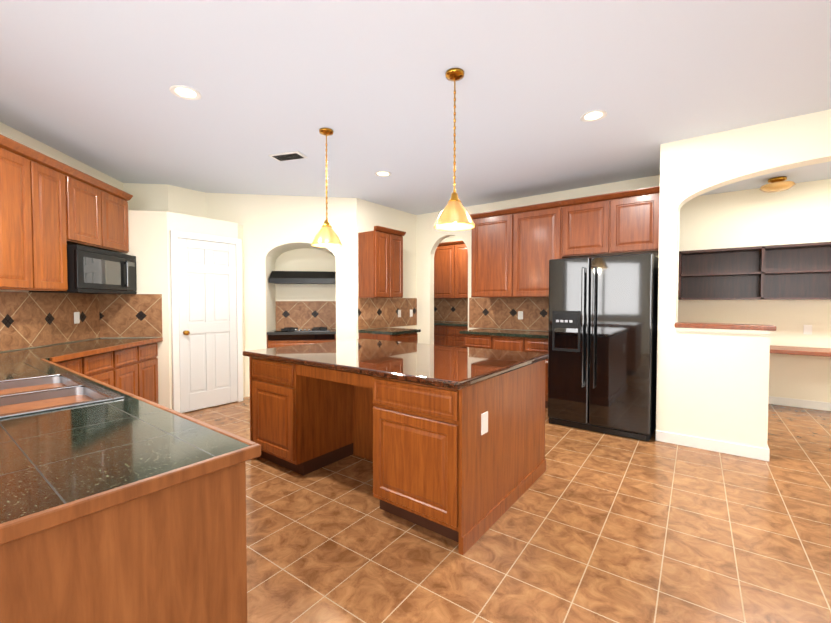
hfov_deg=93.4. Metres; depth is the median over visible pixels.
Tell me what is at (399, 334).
base cabinet
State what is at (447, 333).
base cabinet
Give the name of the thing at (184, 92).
recessed light
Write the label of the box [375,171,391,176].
recessed light
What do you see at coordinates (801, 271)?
shelf
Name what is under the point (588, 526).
floor
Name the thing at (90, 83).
ceiling
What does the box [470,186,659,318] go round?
upper cabinets
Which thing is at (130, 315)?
backsplash
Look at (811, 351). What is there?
desk
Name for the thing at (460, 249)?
upper cabinet
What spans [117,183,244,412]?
wall
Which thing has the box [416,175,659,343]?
wall
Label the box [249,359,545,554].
kitchen island
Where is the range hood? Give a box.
[269,271,335,283]
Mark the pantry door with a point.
(207, 320)
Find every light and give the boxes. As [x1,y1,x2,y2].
[169,85,200,99]
[311,128,342,247]
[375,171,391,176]
[434,68,474,230]
[580,110,606,121]
[759,176,795,192]
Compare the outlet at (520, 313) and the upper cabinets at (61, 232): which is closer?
the upper cabinets at (61, 232)
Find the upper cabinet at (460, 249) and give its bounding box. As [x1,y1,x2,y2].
[454,240,467,298]
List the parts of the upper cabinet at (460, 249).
door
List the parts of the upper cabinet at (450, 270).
door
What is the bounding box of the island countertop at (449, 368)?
[242,339,548,390]
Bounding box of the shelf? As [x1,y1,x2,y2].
[678,242,830,299]
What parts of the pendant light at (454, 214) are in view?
lamp shade, cord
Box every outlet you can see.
[74,312,79,323]
[481,411,487,434]
[518,311,522,318]
[803,325,811,334]
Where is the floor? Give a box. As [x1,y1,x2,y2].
[182,397,830,622]
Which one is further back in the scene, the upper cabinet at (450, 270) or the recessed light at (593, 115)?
the upper cabinet at (450, 270)
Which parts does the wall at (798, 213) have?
baseboard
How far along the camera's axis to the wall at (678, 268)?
4.48 m
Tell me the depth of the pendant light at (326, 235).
3.33 m
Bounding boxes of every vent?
[268,151,306,160]
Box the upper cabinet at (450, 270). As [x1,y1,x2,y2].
[434,241,453,298]
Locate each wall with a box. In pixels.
[0,122,122,351]
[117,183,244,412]
[206,193,355,396]
[356,198,416,338]
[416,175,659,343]
[440,179,830,410]
[655,109,830,460]
[677,210,679,321]
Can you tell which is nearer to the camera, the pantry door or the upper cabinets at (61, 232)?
the upper cabinets at (61, 232)
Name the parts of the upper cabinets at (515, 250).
door, door, door, door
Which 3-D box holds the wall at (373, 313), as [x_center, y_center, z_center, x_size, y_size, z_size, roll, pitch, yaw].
[-0.416,-0.234,6.212,0.132,2.780,1.523,1,2,37]
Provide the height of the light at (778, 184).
0.154 m
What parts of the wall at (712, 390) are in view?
baseboard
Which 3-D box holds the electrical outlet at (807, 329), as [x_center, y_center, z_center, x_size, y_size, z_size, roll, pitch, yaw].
[4.819,0.223,4.812,0.075,0.120,0.007,1,2,37]
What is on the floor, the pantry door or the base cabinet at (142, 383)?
the base cabinet at (142, 383)
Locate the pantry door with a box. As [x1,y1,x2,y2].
[178,238,237,412]
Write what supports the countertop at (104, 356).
on the base cabinet at (178, 554)
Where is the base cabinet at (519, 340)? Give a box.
[460,328,547,407]
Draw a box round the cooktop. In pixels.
[274,327,331,331]
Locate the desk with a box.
[770,345,830,356]
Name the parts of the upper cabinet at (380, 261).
door, door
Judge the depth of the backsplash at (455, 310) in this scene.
7.90 m
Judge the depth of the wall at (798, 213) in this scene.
4.97 m
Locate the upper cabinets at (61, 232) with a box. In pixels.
[0,134,136,293]
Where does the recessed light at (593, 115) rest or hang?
in the ceiling
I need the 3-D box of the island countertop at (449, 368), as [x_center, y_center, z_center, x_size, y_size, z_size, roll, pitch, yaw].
[-0.190,0.347,3.140,2.064,0.042,1.370,1,2,37]
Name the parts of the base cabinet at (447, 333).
drawer, door, door, drawer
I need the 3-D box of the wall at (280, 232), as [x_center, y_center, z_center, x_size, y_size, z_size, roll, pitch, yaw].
[-2.289,-0.222,5.770,2.860,2.780,0.760,0,2,-8]
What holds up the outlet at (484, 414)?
attached to the kitchen island
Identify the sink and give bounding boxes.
[0,373,124,418]
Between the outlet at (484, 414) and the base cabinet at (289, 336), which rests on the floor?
the base cabinet at (289, 336)
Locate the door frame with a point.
(175, 235)
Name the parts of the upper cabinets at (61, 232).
door, door, door, door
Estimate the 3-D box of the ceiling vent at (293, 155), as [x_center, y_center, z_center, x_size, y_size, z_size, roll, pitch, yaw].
[-1.279,-1.556,3.933,0.340,0.016,0.170,0,2,17]
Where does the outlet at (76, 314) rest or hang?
attached to the wall at (28, 319)
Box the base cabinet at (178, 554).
[0,364,251,622]
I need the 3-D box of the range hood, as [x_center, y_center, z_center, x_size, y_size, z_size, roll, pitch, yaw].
[-1.645,-0.501,5.813,0.910,0.185,0.515,0,2,-8]
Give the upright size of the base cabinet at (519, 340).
0.908 m
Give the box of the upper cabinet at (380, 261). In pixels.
[358,226,412,316]
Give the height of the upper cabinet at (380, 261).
1.289 m
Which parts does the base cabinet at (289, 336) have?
drawer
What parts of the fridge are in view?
panel, panel, panel, door, handle, handle, door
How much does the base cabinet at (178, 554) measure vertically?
0.904 m
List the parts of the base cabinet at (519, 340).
drawer, drawer, drawer, door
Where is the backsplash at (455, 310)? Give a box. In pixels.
[434,299,467,321]
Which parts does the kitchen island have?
drawer, door, drawer, door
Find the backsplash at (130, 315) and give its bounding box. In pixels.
[99,294,162,337]
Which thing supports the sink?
in the countertop at (104, 356)
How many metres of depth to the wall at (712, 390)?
3.42 m
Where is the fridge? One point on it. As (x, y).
(602, 343)
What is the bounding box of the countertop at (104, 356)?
[0,337,259,547]
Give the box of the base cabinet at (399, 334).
[358,328,420,342]
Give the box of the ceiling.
[0,0,830,214]
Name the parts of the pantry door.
panel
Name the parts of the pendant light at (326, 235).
cord, lamp shade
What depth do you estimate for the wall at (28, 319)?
3.64 m
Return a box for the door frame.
[170,230,242,411]
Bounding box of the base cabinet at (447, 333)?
[434,321,467,346]
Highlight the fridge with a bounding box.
[548,253,658,440]
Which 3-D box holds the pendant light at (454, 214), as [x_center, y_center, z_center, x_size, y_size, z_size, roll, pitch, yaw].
[0.252,-1.036,2.523,0.268,0.979,0.268,1,2,37]
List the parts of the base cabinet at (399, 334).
drawer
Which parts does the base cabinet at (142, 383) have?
drawer, drawer, door, drawer, door, drawer, door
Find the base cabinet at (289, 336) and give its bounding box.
[267,327,335,347]

